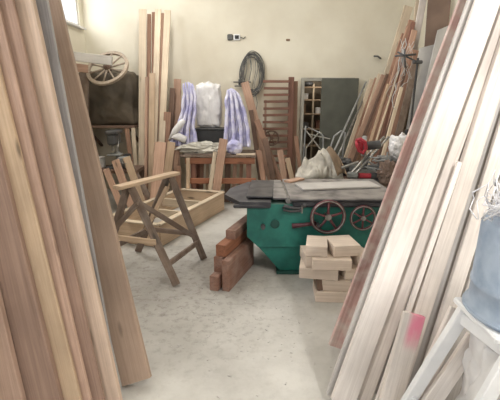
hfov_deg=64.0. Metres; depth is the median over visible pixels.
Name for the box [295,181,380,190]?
board
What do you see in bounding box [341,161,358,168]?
metal bar
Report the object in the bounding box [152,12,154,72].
plank
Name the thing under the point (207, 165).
strip
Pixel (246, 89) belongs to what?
plank
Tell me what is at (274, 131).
wheel
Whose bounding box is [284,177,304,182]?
brown offcut
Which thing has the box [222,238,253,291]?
board
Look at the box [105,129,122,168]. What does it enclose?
press
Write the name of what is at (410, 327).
board
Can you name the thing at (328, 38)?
wall
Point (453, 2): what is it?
wall
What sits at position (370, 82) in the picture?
leaning board
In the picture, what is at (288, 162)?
strip
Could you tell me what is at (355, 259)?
block
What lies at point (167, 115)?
board
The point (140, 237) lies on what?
sawhorse
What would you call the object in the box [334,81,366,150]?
tube
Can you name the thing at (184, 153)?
board
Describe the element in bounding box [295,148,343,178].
sheet
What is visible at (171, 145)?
board
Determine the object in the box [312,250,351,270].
block
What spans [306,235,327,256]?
block
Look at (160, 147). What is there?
board
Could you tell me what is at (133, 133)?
pale lath
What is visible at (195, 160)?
workbench
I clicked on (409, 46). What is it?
straps
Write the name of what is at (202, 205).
wooden frame
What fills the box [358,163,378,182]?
grinder
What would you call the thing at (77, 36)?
wall
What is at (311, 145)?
storage shelf
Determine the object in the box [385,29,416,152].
leaning board
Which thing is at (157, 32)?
plank
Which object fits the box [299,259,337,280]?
block
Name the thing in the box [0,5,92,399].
plank
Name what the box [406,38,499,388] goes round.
plank
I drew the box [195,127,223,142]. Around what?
crate
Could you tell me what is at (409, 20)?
leaning board
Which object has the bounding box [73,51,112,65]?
beam
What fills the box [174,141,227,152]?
crumpled cloth
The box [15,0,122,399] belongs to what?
plank
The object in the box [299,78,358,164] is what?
door
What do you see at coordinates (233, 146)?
bundle
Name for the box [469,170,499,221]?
plastic strapping
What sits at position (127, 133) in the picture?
brown lath
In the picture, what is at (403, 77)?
strip
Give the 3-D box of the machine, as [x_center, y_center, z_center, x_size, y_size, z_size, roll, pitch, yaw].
[0.604,0.271,4.323,1.743,0.808,1.102,0,14,0]
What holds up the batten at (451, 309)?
on the floor
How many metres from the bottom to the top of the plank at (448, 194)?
1.389 m
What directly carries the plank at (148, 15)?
on the floor
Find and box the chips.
[135,260,331,398]
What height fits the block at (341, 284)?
0.097 m
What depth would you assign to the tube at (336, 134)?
5.96 m
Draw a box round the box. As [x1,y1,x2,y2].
[315,120,319,127]
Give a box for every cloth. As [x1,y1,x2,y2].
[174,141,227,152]
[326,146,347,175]
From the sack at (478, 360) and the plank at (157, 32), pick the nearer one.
the sack at (478, 360)
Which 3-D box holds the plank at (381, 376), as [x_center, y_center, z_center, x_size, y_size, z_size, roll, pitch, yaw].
[1.266,-0.326,2.386,1.430,2.930,0.140,-10,18,-34]
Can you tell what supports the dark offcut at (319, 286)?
on the block at (322, 295)
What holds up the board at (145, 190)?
on the floor
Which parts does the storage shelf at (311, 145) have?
post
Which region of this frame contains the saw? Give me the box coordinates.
[346,136,389,178]
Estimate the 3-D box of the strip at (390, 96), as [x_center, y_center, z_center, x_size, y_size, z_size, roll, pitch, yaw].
[1.941,-0.893,6.167,0.650,2.136,0.023,-5,15,-19]
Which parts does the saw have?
rail, handle, motor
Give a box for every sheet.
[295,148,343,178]
[406,45,433,128]
[424,0,450,46]
[424,26,447,88]
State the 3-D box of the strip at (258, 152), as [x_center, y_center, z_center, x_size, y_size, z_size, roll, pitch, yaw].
[0.214,-0.368,6.576,0.255,0.914,0.063,8,17,29]
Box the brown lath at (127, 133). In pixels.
[124,128,133,187]
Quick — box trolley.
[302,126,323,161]
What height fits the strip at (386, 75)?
2.090 m
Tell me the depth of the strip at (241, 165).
6.70 m
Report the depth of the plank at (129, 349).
2.62 m
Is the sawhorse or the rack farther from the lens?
the rack
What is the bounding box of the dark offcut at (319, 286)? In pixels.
[316,279,322,290]
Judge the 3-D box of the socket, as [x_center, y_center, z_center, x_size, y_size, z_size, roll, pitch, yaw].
[-0.247,-2.883,7.084,0.301,0.082,0.049,0,14,0]
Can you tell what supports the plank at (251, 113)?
on the floor
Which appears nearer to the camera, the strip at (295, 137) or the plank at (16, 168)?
the plank at (16, 168)
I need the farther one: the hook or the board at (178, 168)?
the hook
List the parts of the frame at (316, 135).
rod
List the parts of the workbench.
leg, leg, rail, rail, leg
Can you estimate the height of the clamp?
1.502 m
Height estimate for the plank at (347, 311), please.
2.768 m
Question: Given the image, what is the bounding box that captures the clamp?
[405,58,422,134]
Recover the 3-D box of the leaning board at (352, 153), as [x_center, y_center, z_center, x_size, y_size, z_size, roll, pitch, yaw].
[1.758,-0.925,6.392,0.933,2.086,0.077,-4,15,-15]
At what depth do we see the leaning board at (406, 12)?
6.36 m
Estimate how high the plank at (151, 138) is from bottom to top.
2.120 m
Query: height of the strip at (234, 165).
0.671 m
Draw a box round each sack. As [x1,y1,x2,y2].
[195,81,222,127]
[455,332,499,399]
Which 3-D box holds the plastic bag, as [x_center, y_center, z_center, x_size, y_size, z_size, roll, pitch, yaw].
[1.905,-0.694,5.087,0.295,0.334,0.233,0,14,0]
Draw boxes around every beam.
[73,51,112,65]
[76,63,87,72]
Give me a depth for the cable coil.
7.17 m
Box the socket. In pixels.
[227,34,244,39]
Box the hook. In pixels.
[233,79,250,86]
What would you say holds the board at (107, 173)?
on the floor
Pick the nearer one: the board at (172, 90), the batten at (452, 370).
the batten at (452, 370)
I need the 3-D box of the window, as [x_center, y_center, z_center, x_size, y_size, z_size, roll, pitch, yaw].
[-2.938,-3.179,5.861,0.175,0.980,2.040,0,14,0]
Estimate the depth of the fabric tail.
6.50 m
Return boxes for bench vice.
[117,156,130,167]
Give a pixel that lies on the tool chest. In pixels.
(383, 156)
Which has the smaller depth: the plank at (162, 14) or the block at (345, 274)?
the block at (345, 274)
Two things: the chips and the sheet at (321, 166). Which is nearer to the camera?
the chips
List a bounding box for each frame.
[113,188,224,246]
[304,128,329,155]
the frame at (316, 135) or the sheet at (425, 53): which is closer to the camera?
the sheet at (425, 53)
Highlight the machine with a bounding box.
[225,179,386,273]
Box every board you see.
[0,140,63,399]
[103,168,125,208]
[111,159,133,206]
[123,156,144,201]
[133,165,149,199]
[150,142,165,198]
[163,112,170,165]
[164,141,174,191]
[169,88,174,191]
[171,150,178,190]
[173,79,180,165]
[176,166,180,190]
[184,153,230,154]
[186,158,189,188]
[208,152,216,189]
[209,272,221,290]
[212,138,227,190]
[214,237,247,272]
[216,230,246,256]
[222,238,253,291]
[226,214,246,239]
[236,153,254,154]
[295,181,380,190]
[344,79,373,157]
[348,74,384,164]
[348,78,375,155]
[357,5,412,164]
[359,33,403,161]
[361,73,380,123]
[369,26,406,154]
[370,19,413,164]
[374,22,415,163]
[379,311,425,399]
[381,87,402,154]
[384,63,418,187]
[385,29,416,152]
[385,49,418,154]
[403,0,418,132]
[413,0,426,49]
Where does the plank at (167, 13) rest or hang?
on the floor
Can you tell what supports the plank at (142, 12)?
on the floor
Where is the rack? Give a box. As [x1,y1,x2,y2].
[262,77,297,178]
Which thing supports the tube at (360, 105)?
on the floor
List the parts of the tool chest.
lid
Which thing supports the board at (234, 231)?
on the board at (225, 246)
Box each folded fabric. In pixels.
[170,82,197,145]
[223,88,250,146]
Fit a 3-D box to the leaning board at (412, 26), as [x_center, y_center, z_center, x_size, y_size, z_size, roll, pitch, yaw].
[2.112,-1.240,6.141,0.743,2.820,0.051,-6,16,-23]
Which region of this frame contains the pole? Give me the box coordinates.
[300,128,302,159]
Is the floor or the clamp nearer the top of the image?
the clamp
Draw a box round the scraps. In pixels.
[365,152,398,172]
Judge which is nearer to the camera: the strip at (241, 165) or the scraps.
the scraps
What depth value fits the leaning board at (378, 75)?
6.39 m
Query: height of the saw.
0.580 m
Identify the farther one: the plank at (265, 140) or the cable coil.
the cable coil
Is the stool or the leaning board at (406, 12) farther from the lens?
the leaning board at (406, 12)
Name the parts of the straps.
metal bracket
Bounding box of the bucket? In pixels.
[462,210,499,331]
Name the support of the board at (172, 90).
on the floor
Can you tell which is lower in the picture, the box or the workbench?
the workbench
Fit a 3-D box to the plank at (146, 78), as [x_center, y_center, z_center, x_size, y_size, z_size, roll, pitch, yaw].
[-1.717,-0.967,6.610,0.052,2.058,0.446,2,15,7]
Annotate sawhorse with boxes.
[113,171,206,286]
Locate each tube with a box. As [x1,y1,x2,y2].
[330,130,345,156]
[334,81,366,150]
[337,96,363,155]
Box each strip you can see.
[199,164,203,189]
[205,164,208,189]
[224,164,230,201]
[231,164,236,202]
[239,164,242,184]
[256,150,265,179]
[277,149,287,178]
[285,157,293,178]
[294,136,300,167]
[352,74,388,161]
[361,84,389,164]
[368,72,397,164]
[376,66,407,162]
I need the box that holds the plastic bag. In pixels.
[388,132,406,158]
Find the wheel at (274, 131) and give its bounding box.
[265,130,278,145]
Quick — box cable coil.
[239,51,264,109]
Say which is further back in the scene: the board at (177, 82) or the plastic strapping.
the board at (177, 82)
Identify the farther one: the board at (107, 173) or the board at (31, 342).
the board at (107, 173)
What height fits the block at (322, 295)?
0.097 m
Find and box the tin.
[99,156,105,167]
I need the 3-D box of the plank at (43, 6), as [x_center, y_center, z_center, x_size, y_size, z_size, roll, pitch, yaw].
[-1.122,-0.362,2.413,0.107,2.987,1.022,-11,18,-35]
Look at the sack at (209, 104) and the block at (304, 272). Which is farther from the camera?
the sack at (209, 104)
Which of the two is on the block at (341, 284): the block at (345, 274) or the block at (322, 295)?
the block at (345, 274)
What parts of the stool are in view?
leg, seat, rail, leg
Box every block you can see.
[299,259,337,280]
[300,245,312,266]
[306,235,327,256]
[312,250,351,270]
[313,279,347,302]
[322,272,350,290]
[327,235,360,256]
[338,263,356,279]
[350,247,363,265]
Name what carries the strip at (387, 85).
on the floor
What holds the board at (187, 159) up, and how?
on the floor
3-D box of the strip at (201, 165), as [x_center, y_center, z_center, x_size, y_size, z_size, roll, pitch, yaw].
[-0.818,-0.283,6.754,0.103,0.662,0.020,0,14,0]
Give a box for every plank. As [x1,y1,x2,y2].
[0,0,104,399]
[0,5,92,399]
[0,65,82,399]
[0,289,26,399]
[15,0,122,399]
[36,0,118,379]
[49,0,151,386]
[138,9,146,164]
[144,77,147,200]
[147,14,150,188]
[148,73,154,191]
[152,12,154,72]
[153,9,160,147]
[157,13,163,141]
[158,10,170,141]
[241,81,269,179]
[249,110,260,179]
[254,119,281,180]
[262,137,275,179]
[326,0,473,395]
[329,0,466,348]
[331,0,499,399]
[358,6,499,399]
[362,130,469,393]
[375,161,461,399]
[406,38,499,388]
[406,100,499,389]
[423,117,499,360]
[440,175,499,399]
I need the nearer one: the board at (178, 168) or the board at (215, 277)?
the board at (215, 277)
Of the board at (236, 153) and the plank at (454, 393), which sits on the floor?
the plank at (454, 393)
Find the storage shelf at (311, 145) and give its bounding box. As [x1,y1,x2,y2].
[303,84,320,158]
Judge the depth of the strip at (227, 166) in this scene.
6.71 m
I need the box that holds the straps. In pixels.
[386,38,421,109]
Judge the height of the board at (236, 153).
0.020 m
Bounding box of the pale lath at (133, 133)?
[131,128,137,164]
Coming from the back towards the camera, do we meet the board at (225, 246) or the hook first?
the hook
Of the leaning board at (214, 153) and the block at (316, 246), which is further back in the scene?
the leaning board at (214, 153)
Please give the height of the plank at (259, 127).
1.388 m
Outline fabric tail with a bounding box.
[168,119,186,142]
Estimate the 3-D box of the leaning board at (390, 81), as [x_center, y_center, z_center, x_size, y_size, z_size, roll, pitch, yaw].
[2.031,-1.246,6.241,0.833,2.782,0.051,-6,15,-20]
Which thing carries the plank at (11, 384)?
on the floor
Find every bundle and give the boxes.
[79,69,138,124]
[226,139,242,153]
[305,82,313,86]
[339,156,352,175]
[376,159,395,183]
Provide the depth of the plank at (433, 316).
2.34 m
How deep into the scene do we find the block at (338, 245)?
3.50 m
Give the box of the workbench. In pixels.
[180,150,255,188]
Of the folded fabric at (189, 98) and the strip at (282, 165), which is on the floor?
the strip at (282, 165)
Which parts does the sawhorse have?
leg, rail, rail, leg, leg, rail, rail, leg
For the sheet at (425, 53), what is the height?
2.505 m
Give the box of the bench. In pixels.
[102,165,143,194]
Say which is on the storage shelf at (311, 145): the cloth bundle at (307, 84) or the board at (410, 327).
the cloth bundle at (307, 84)
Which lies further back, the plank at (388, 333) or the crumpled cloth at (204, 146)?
the crumpled cloth at (204, 146)
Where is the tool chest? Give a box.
[377,155,397,168]
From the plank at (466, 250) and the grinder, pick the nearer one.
the plank at (466, 250)
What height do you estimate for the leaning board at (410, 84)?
2.238 m
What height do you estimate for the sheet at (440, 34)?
2.776 m
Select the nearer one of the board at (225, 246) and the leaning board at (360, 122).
the board at (225, 246)
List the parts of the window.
frame, sill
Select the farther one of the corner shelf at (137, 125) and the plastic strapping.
the corner shelf at (137, 125)
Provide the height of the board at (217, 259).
0.152 m
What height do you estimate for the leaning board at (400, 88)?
1.885 m
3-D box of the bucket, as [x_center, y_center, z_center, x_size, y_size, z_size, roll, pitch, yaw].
[1.185,0.289,1.660,0.500,0.418,0.500,0,14,0]
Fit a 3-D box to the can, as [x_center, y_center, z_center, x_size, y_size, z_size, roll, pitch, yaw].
[1.400,-1.847,8.250,0.110,0.120,0.110,0,14,0]
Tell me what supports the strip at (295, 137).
on the floor
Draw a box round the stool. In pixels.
[401,297,499,399]
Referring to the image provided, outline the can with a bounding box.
[315,107,319,113]
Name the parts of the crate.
lid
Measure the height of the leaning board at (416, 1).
3.334 m
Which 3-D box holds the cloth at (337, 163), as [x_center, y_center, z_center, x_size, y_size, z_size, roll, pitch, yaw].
[1.131,-0.504,5.110,0.271,0.368,0.266,7,16,25]
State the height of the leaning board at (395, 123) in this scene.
2.420 m
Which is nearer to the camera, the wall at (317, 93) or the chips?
the chips
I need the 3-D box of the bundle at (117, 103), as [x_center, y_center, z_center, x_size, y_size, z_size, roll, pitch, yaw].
[-2.402,-1.796,6.968,1.020,0.924,0.697,0,14,0]
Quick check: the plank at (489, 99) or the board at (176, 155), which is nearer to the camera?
the plank at (489, 99)
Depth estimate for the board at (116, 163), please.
6.08 m
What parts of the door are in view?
frame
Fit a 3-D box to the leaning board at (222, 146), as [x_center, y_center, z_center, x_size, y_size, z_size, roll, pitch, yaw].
[-0.500,-0.427,6.407,0.301,1.115,0.021,0,15,0]
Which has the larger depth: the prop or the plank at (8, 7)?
the prop
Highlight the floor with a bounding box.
[107,189,460,399]
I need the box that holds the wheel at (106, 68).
[86,51,128,85]
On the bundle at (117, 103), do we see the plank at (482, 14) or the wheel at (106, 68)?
the wheel at (106, 68)
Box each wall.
[66,0,93,133]
[81,0,414,188]
[302,82,321,160]
[417,0,457,57]
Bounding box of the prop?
[79,73,88,113]
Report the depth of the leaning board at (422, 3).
6.00 m
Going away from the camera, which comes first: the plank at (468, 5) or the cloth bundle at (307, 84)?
the plank at (468, 5)
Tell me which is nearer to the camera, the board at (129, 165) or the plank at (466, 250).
the plank at (466, 250)
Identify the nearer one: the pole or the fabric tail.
the fabric tail
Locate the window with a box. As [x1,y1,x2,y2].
[66,0,85,29]
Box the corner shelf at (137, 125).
[91,124,138,145]
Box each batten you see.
[419,305,455,399]
[421,332,469,399]
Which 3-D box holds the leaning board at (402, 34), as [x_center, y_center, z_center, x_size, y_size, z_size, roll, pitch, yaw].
[1.981,-1.209,6.298,0.914,2.682,0.064,-5,15,-18]
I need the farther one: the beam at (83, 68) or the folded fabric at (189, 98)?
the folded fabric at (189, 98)
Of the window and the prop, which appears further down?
the prop
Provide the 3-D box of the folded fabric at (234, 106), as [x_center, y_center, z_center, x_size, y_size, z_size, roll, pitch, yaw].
[-0.218,-1.341,6.555,0.471,0.959,0.155,0,14,0]
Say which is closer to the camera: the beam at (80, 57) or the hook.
the beam at (80, 57)
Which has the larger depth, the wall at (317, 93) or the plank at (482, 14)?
the wall at (317, 93)
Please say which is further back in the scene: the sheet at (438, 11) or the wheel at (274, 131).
the wheel at (274, 131)
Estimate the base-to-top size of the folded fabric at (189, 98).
1.040 m

